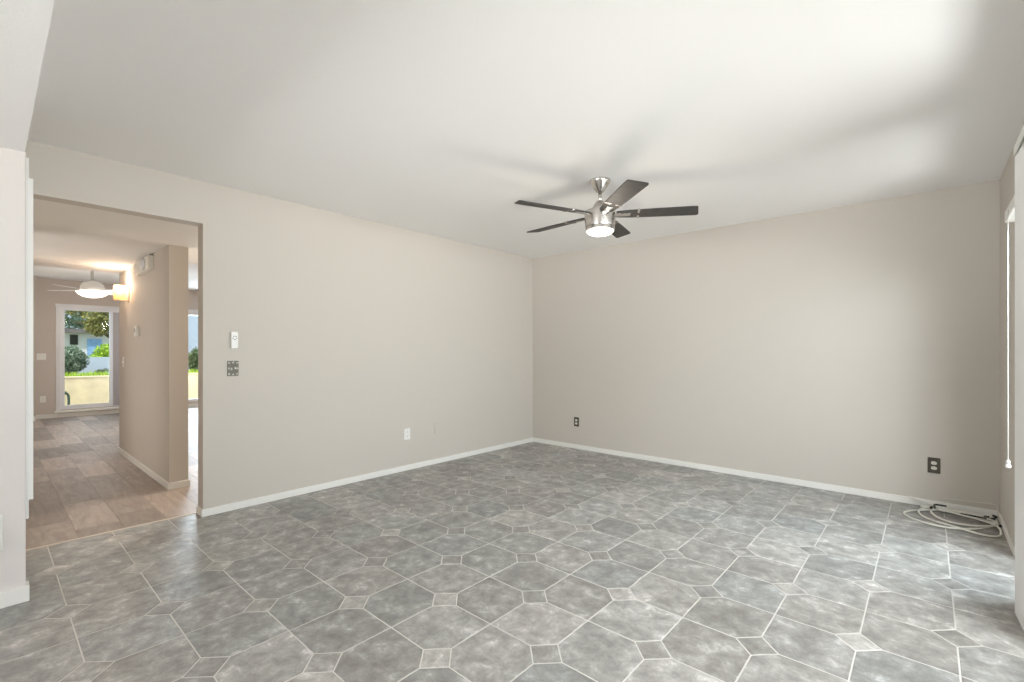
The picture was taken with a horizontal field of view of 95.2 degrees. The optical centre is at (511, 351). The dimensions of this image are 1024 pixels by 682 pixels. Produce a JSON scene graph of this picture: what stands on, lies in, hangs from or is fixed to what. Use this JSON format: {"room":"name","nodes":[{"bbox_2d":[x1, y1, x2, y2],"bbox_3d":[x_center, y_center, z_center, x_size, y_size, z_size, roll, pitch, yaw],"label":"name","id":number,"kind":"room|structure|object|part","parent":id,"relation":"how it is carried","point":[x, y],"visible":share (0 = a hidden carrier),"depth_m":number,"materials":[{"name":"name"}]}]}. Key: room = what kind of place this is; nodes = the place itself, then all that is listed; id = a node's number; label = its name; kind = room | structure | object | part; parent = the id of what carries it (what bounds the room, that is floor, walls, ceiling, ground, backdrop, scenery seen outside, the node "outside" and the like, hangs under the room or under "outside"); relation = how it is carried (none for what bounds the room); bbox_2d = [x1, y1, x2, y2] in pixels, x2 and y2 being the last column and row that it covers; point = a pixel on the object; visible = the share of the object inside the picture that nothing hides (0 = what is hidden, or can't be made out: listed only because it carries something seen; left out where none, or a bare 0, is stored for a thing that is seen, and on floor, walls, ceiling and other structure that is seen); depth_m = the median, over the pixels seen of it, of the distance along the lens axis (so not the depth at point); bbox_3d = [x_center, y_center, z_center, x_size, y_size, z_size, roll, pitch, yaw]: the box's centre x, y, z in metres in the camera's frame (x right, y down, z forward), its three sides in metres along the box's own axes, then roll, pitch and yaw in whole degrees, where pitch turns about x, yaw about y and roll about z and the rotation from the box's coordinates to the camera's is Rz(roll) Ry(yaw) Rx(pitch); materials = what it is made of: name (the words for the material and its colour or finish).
{"room":"empty living room","nodes":[
{"label":"empty living room","id":0,"kind":"room"},
{"bbox_2d":[0,147,25,591],"bbox_3d":[-3.729,-0.017,1.248,0.698,2.454,3.348,0,0,42],"label":"wall","id":1,"kind":"structure","parent":0,"point":[12,162],"depth_m":2.23,"materials":[{"name":"white paint"}]},
{"bbox_2d":[0,515,2,549],"bbox_3d":[-2.436,0.855,2.160,0.022,0.165,0.115,0,0,42],"label":"wall outlet","id":2,"kind":"object","parent":1,"relation":"attached to","point":[1,516],"visible":1,"depth_m":2.20,"materials":[{"name":"white plastic"}]},
{"bbox_2d":[0,581,29,608],"bbox_3d":[-3.448,1.171,1.073,0.070,0.078,3.260,0,0,42],"label":"baseboard","id":3,"kind":"structure","parent":1,"relation":"attached to","point":[18,595],"depth_m":2.23,"materials":[{"name":"white paint"}]},
{"bbox_2d":[26,158,32,518],"bbox_3d":[-2.629,-0.065,2.513,0.600,1.790,0.082,0,0,42],"label":"door","id":4,"kind":"structure","parent":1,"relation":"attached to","point":[29,182],"depth_m":2.55,"materials":[{"name":"white paint"}]},
{"bbox_3d":[-2.733,-0.068,2.641,0.265,1.755,0.030,0,0,42],"label":"door","id":5,"kind":"part","parent":4,"relation":"part of","materials":[{"name":"white paint"}]},
{"bbox_2d":[33,276,35,415],"bbox_3d":[-5.835,-0.050,5.529,7.900,2.520,0.650,0,0,42],"label":"wall","id":6,"kind":"structure","parent":0,"point":[34,277],"depth_m":8.13,"materials":[{"name":"beige paint"}]},
{"bbox_2d":[0,0,197,272],"bbox_3d":[-1.647,-1.173,3.231,7.774,0.475,9.120,0,0,42],"label":"ceiling","id":7,"kind":"structure","parent":0,"point":[67,236],"depth_m":3.29,"materials":[{"name":"white paint"}]},
{"bbox_2d":[33,264,197,290],"bbox_3d":[-3.996,-1.360,7.508,8.020,0.100,6.050,0,0,42],"label":"ceiling","id":8,"kind":"structure","parent":0,"point":[45,272],"depth_m":8.08,"materials":[{"name":"white paint"}]},
{"bbox_2d":[47,271,116,297],"bbox_3d":[-6.393,-1.064,7.129,0.934,0.492,0.934,0,0,42],"label":"ceiling fan","id":9,"kind":"object","parent":8,"relation":"hanging from","point":[91,289],"visible":0.83,"depth_m":7.05,"materials":[{"name":"white plastic"}]},
{"bbox_3d":[-6.393,-0.867,7.129,0.384,0.097,0.384,0,0,42],"label":"lamp shade","id":10,"kind":"part","parent":9,"relation":"part of","materials":[{"name":"white glass"}]},
{"bbox_3d":[-6.013,-0.925,7.152,0.500,0.029,0.124,0,0,-3],"label":"blade","id":11,"kind":"part","parent":9,"relation":"part of","materials":[{"name":"white plastic"}]},
{"bbox_2d":[36,278,197,414],"bbox_3d":[-6.899,-0.050,10.188,0.120,2.520,5.900,0,0,42],"label":"wall","id":12,"kind":"structure","parent":0,"point":[46,300],"depth_m":8.46,"materials":[{"name":"beige paint"}]},
{"bbox_2d":[37,353,45,359],"bbox_3d":[-8.422,0.095,8.371,0.016,0.115,0.118,0,0,42],"label":"light switch","id":13,"kind":"object","parent":12,"relation":"attached to","point":[40,356],"visible":1,"depth_m":8.37,"materials":[{"name":"white plastic"}]},
{"bbox_2d":[40,396,45,402],"bbox_3d":[-8.412,0.860,8.389,0.008,0.115,0.075,0,0,42],"label":"wall outlet","id":14,"kind":"object","parent":12,"relation":"attached to","point":[42,398],"visible":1,"depth_m":8.38,"materials":[{"name":"white plastic"}]},
{"bbox_2d":[54,303,118,413],"bbox_3d":[-7.882,0.128,9.022,0.160,1.995,1.370,0,0,42],"label":"window","id":15,"kind":"structure","parent":12,"relation":"in","point":[60,308],"depth_m":8.62,"materials":[{"name":"white paint"}]},
{"bbox_3d":[-7.844,1.105,8.988,0.060,0.040,1.370,0,0,42],"label":"sill","id":16,"kind":"part","parent":15,"relation":"part of","materials":[{"name":"white paint"}]},
{"bbox_3d":[-8.046,0.125,8.870,0.035,1.850,0.745,0,0,42],"label":"sliding sash","id":17,"kind":"part","parent":15,"relation":"part of","materials":[{"name":"clear glass"}]},
{"bbox_2d":[33,403,197,420],"bbox_3d":[-6.785,1.170,10.020,0.272,0.080,5.800,0,0,42],"label":"baseboard","id":18,"kind":"structure","parent":12,"relation":"attached to","point":[56,415],"depth_m":8.73,"materials":[{"name":"white paint"}]},
{"bbox_2d":[112,310,118,405],"bbox_3d":[-7.566,0.128,9.255,0.058,1.845,0.540,0,0,42],"label":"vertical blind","id":19,"kind":"object","parent":12,"relation":"attached to","point":[115,312],"visible":0.33,"depth_m":9.09,"materials":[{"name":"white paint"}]},
{"bbox_2d":[188,309,197,401],"bbox_3d":[-6.581,0.105,10.508,0.130,2.010,1.420,0,0,42],"label":"window","id":20,"kind":"structure","parent":12,"relation":"in","point":[190,312],"depth_m":10.10,"materials":[{"name":"white paint"}]},
{"bbox_3d":[-6.543,0.105,10.474,0.030,2.010,1.420,0,0,42],"label":"casing","id":21,"kind":"part","parent":20,"relation":"part of","materials":[{"name":"white paint"}]},
{"bbox_2d":[119,245,187,482],"bbox_3d":[-3.814,0.138,4.913,2.300,2.145,0.143,0,0,42],"label":"wall","id":22,"kind":"structure","parent":0,"point":[153,378],"depth_m":4.37,"materials":[{"name":"beige paint"}]},
{"bbox_2d":[116,286,129,301],"bbox_3d":[-4.345,-0.642,5.204,0.110,0.175,0.126,0,0,42],"label":"wall sconce","id":23,"kind":"object","parent":22,"relation":"attached to","point":[118,289],"visible":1,"depth_m":5.21,"materials":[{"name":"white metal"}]},
{"bbox_3d":[-4.359,-0.669,5.187,0.054,0.088,0.054,0,0,42],"label":"bulb","id":24,"kind":"part","parent":23,"relation":"part of","materials":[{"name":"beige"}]},
{"bbox_2d":[134,326,139,336],"bbox_3d":[-3.930,-0.205,4.896,0.140,0.110,0.035,0,0,42],"label":"thermostat","id":25,"kind":"object","parent":22,"relation":"attached to","point":[136,328],"visible":1,"depth_m":4.86,"materials":[{"name":"beige plastic"}]},
{"bbox_2d":[134,255,153,275],"bbox_3d":[-3.671,-0.849,4.637,0.600,0.134,0.077,0,0,42],"label":"door chime","id":26,"kind":"object","parent":22,"relation":"attached to","point":[144,265],"visible":1,"depth_m":4.51,"materials":[{"name":"beige plastic"}]},
{"bbox_2d":[134,261,139,273],"bbox_3d":[-3.791,-0.849,4.734,0.252,0.107,0.005,0,0,42],"label":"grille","id":27,"kind":"object","parent":26,"relation":"attached to","point":[136,266],"depth_m":4.75,"materials":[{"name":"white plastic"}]},
{"bbox_2d":[118,447,189,489],"bbox_3d":[-3.814,1.180,4.913,2.324,0.060,0.167,0,0,42],"label":"baseboard","id":28,"kind":"structure","parent":22,"relation":"attached to","point":[184,483],"depth_m":4.37,"materials":[{"name":"white paint"}]},
{"bbox_2d":[25,140,532,508],"bbox_3d":[-1.044,-0.017,4.883,0.120,2.454,6.050,0,0,42],"label":"wall","id":29,"kind":"structure","parent":0,"point":[354,333],"depth_m":4.12,"materials":[{"name":"beige paint"}]},
{"bbox_2d":[26,512,195,550],"bbox_3d":[-2.685,1.218,3.148,0.017,0.023,0.975,0,0,42],"label":"trim","id":30,"kind":"structure","parent":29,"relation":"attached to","point":[194,512],"depth_m":3.12,"materials":[{"name":"beige"}]},
{"bbox_2d":[227,361,238,375],"bbox_3d":[-2.124,0.130,3.565,0.016,0.116,0.078,0,0,42],"label":"switch plate","id":31,"kind":"object","parent":29,"relation":"attached to","point":[232,366],"visible":1,"depth_m":3.56,"materials":[{"name":"grey metal"}]},
{"bbox_2d":[230,331,237,348],"bbox_3d":[-2.117,-0.086,3.566,0.026,0.132,0.052,0,0,42],"label":"remote","id":32,"kind":"object","parent":29,"relation":"attached to","point":[233,334],"visible":1,"depth_m":3.56,"materials":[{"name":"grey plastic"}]},
{"bbox_2d":[196,438,532,516],"bbox_3d":[-1.035,1.183,4.884,0.132,0.054,3.837,0,0,42],"label":"baseboard","id":33,"kind":"structure","parent":29,"relation":"attached to","point":[201,512],"depth_m":4.21,"materials":[{"name":"white paint"}]},
{"bbox_2d":[404,428,409,439],"bbox_3d":[-1.066,0.842,4.762,0.008,0.115,0.070,0,0,42],"label":"wall outlet","id":34,"kind":"object","parent":29,"relation":"attached to","point":[407,430],"visible":1,"depth_m":4.76,"materials":[{"name":"white plastic"}]},
{"bbox_2d":[0,407,1023,681],"bbox_3d":[-3.351,1.250,4.866,12.494,0.080,9.260,0,0,42],"label":"floor","id":35,"kind":"structure","parent":0,"point":[491,654],"depth_m":2.47,"materials":[{"name":"grey tile"}]},
{"bbox_2d":[903,496,1002,537],"bbox_3d":[3.148,1.159,3.360,0.517,0.102,0.548,0,0,42],"label":"coaxial cable","id":36,"kind":"object","parent":35,"relation":"on","point":[932,507],"visible":1,"depth_m":3.33,"materials":[{"name":"beige plastic"}]},
{"bbox_2d":[27,0,1023,258],"bbox_3d":[0.367,-1.304,3.104,4.594,0.120,4.875,0,0,42],"label":"ceiling","id":37,"kind":"structure","parent":0,"point":[432,117],"depth_m":2.36,"materials":[{"name":"white paint"}]},
{"bbox_2d":[514,177,697,237],"bbox_3d":[0.607,-1.043,3.438,1.289,0.402,1.321,0,0,42],"label":"ceiling fan","id":38,"kind":"object","parent":37,"relation":"hanging from","point":[600,220],"visible":1,"depth_m":3.32,"materials":[{"name":"silver metal"}]},
{"bbox_3d":[0.280,-0.992,3.227,0.575,0.030,0.131,0,0,-26],"label":"blade","id":39,"kind":"part","parent":38,"relation":"part of","materials":[{"name":"grey wood"}]},
{"bbox_3d":[0.360,-0.992,3.693,0.131,0.030,0.575,0,0,-44],"label":"blade","id":40,"kind":"part","parent":38,"relation":"part of","materials":[{"name":"grey wood"}]},
{"bbox_3d":[0.641,-0.863,3.405,0.197,0.042,0.197,0,0,42],"label":"lamp shade","id":41,"kind":"part","parent":38,"relation":"part of","materials":[{"name":"white glass"}]},
{"bbox_3d":[0.662,-0.985,3.252,0.040,0.012,0.120,0,0,-8],"label":"blade arm","id":42,"kind":"part","parent":38,"relation":"part of","materials":[{"name":"silver metal"}]},
{"bbox_3d":[0.828,-0.992,3.762,0.131,0.030,0.575,0,0,28],"label":"blade","id":43,"kind":"part","parent":38,"relation":"part of","materials":[{"name":"grey wood"}]},
{"bbox_3d":[0.793,-0.985,3.378,0.120,0.012,0.040,0,0,10],"label":"blade arm","id":44,"kind":"part","parent":38,"relation":"part of","materials":[{"name":"silver metal"}]},
{"bbox_3d":[0.699,-0.992,3.007,0.131,0.030,0.575,0,0,-8],"label":"blade","id":45,"kind":"part","parent":38,"relation":"part of","materials":[{"name":"grey wood"}]},
{"bbox_3d":[1.038,-0.992,3.338,0.575,0.030,0.131,0,0,10],"label":"blade","id":46,"kind":"part","parent":38,"relation":"part of","materials":[{"name":"grey wood"}]},
{"bbox_2d":[533,180,999,510],"bbox_3d":[1.992,-0.017,4.841,4.474,2.454,0.120,0,0,42],"label":"wall","id":47,"kind":"structure","parent":0,"point":[855,345],"depth_m":4.23,"materials":[{"name":"beige paint"}]},
{"bbox_2d":[574,417,578,426],"bbox_3d":[0.800,0.876,5.814,0.070,0.115,0.008,0,0,42],"label":"wall outlet","id":48,"kind":"object","parent":47,"relation":"attached to","point":[576,419],"visible":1,"depth_m":5.81,"materials":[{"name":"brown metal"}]},
{"bbox_2d":[533,438,996,516],"bbox_3d":[1.903,1.183,4.831,4.330,0.054,0.012,0,0,42],"label":"baseboard","id":49,"kind":"structure","parent":47,"relation":"attached to","point":[867,493],"depth_m":4.29,"materials":[{"name":"white paint"}]},
{"bbox_2d":[928,457,939,473],"bbox_3d":[3.266,0.884,3.621,0.074,0.120,0.008,0,0,42],"label":"wall outlet","id":50,"kind":"object","parent":47,"relation":"attached to","point":[933,463],"visible":1,"depth_m":3.62,"materials":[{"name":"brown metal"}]},
{"bbox_2d":[1000,123,1023,543],"bbox_3d":[0.881,-0.017,0.315,0.120,2.454,8.120,0,0,42],"label":"wall","id":51,"kind":"structure","parent":0,"point":[1007,180],"depth_m":3.10,"materials":[{"name":"beige paint"}]},
{"bbox_2d":[998,511,1014,555],"bbox_3d":[2.875,1.183,2.657,0.012,0.054,1.970,0,0,42],"label":"baseboard","id":52,"kind":"structure","parent":51,"relation":"attached to","point":[1000,518],"depth_m":3.00,"materials":[{"name":"white paint"}]},
{"bbox_2d":[1005,195,1014,467],"bbox_3d":[2.620,0.184,2.416,0.071,1.992,0.790,0,0,42],"label":"vertical blind","id":53,"kind":"object","parent":51,"relation":"attached to","point":[1010,211],"visible":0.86,"depth_m":2.58,"materials":[{"name":"white plastic"}]},
{"bbox_2d":[1014,125,1023,629],"bbox_3d":[1.487,0.132,1.159,0.095,2.133,2.562,0,0,42],"label":"vertical blind","id":54,"kind":"object","parent":51,"relation":"attached to","point":[1019,146],"visible":1,"depth_m":2.06,"materials":[{"name":"white plastic"}]},
{"label":"outside","id":55,"kind":"structure","parent":0,"visible":0},
{"bbox_3d":[-17.665,1.280,22.234,31.980,0.100,60.000,0,0,42],"label":"ground","id":56,"kind":"structure","parent":55,"visible":0},
{"bbox_2d":[65,391,69,404],"bbox_3d":[-8.961,1.019,9.402,0.070,0.422,0.121,0,0,42],"label":"garden hose","id":57,"kind":"object","parent":56,"relation":"on","point":[66,393],"visible":0.59,"depth_m":9.41,"materials":[{"name":"green rubber"}]},
{"bbox_2d":[65,373,197,404],"bbox_3d":[-7.964,0.875,10.934,0.235,0.710,12.000,0,0,42],"label":"wall","id":58,"kind":"structure","parent":56,"relation":"on","point":[81,389],"depth_m":9.81,"materials":[{"name":"beige paint"}]},
{"bbox_3d":[-10.530,0.910,13.215,6.630,0.640,24.000,0,0,42],"label":"raised bed","id":59,"kind":"object","parent":56,"relation":"on","visible":0},
{"bbox_2d":[65,344,89,374],"bbox_3d":[-10.420,0.250,10.950,0.870,0.828,0.788,0,0,42],"label":"bush","id":60,"kind":"object","parent":59,"relation":"on","point":[75,359],"visible":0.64,"depth_m":10.86,"materials":[{"name":"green plant"}]},
{"bbox_2d":[77,357,108,374],"bbox_3d":[-10.491,0.380,12.378,0.200,0.460,2.000,0,0,42],"label":"wall","id":61,"kind":"structure","parent":59,"relation":"on","point":[95,363],"depth_m":12.02,"materials":[{"name":"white paint"}]},
{"bbox_2d":[87,344,108,356],"bbox_3d":[-11.172,0.222,12.824,0.917,0.885,1.168,0,0,31],"label":"bush","id":62,"kind":"object","parent":59,"relation":"on","point":[103,352],"visible":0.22,"depth_m":12.66,"materials":[{"name":"green plant"}]},
{"bbox_2d":[94,368,108,373],"bbox_3d":[-10.468,0.535,11.930,0.313,0.236,0.192,0,0,-32],"label":"bush","id":63,"kind":"object","parent":59,"relation":"on","point":[104,369],"visible":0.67,"depth_m":11.92,"materials":[{"name":"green plant"}]},
{"bbox_2d":[65,369,197,375],"bbox_3d":[-8.470,0.510,11.385,0.999,0.170,10.033,0,0,42],"label":"grass","id":64,"kind":"structure","parent":59,"relation":"on","point":[90,373],"depth_m":10.28,"materials":[{"name":"green plant"}]},
{"bbox_2d":[188,315,197,370],"bbox_3d":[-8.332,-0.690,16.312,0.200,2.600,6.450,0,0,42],"label":"house","id":65,"kind":"structure","parent":59,"relation":"on","point":[192,320],"depth_m":14.44,"materials":[{"name":"blue paint"}]},
{"bbox_2d":[188,346,197,371],"bbox_3d":[-8.674,0.263,12.774,0.366,0.797,0.337,0,0,42],"label":"bush","id":66,"kind":"object","parent":59,"relation":"on","point":[193,355],"visible":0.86,"depth_m":12.70,"materials":[{"name":"green plant"}]},
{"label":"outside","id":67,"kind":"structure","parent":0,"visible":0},
{"bbox_3d":[-31.443,1.020,27.792,44.000,0.420,70.000,0,0,42],"label":"ground","id":68,"kind":"structure","parent":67,"visible":0},
{"bbox_2d":[65,310,90,328],"bbox_3d":[-22.706,-2.137,22.488,5.381,6.106,6.177,0,0,15],"label":"tree","id":69,"kind":"object","parent":68,"relation":"on","point":[68,323],"visible":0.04,"depth_m":23.30,"materials":[{"name":"green plant"}]},
{"bbox_2d":[65,329,108,355],"bbox_3d":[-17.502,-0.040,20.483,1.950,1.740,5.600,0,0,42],"label":"house","id":70,"kind":"structure","parent":68,"relation":"on","point":[87,342],"depth_m":19.25,"materials":[{"name":"white paint"}]},
{"bbox_3d":[-17.398,-0.100,19.494,0.060,0.820,0.460,0,0,42],"label":"garage door","id":71,"kind":"part","parent":70,"relation":"part of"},
{"bbox_2d":[65,310,108,337],"bbox_3d":[-13.497,-0.910,15.724,2.301,3.660,2.408,0,0,42],"label":"tree","id":72,"kind":"object","parent":68,"relation":"on","point":[98,323],"visible":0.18,"depth_m":14.91,"materials":[{"name":"green plant"}]}
]}

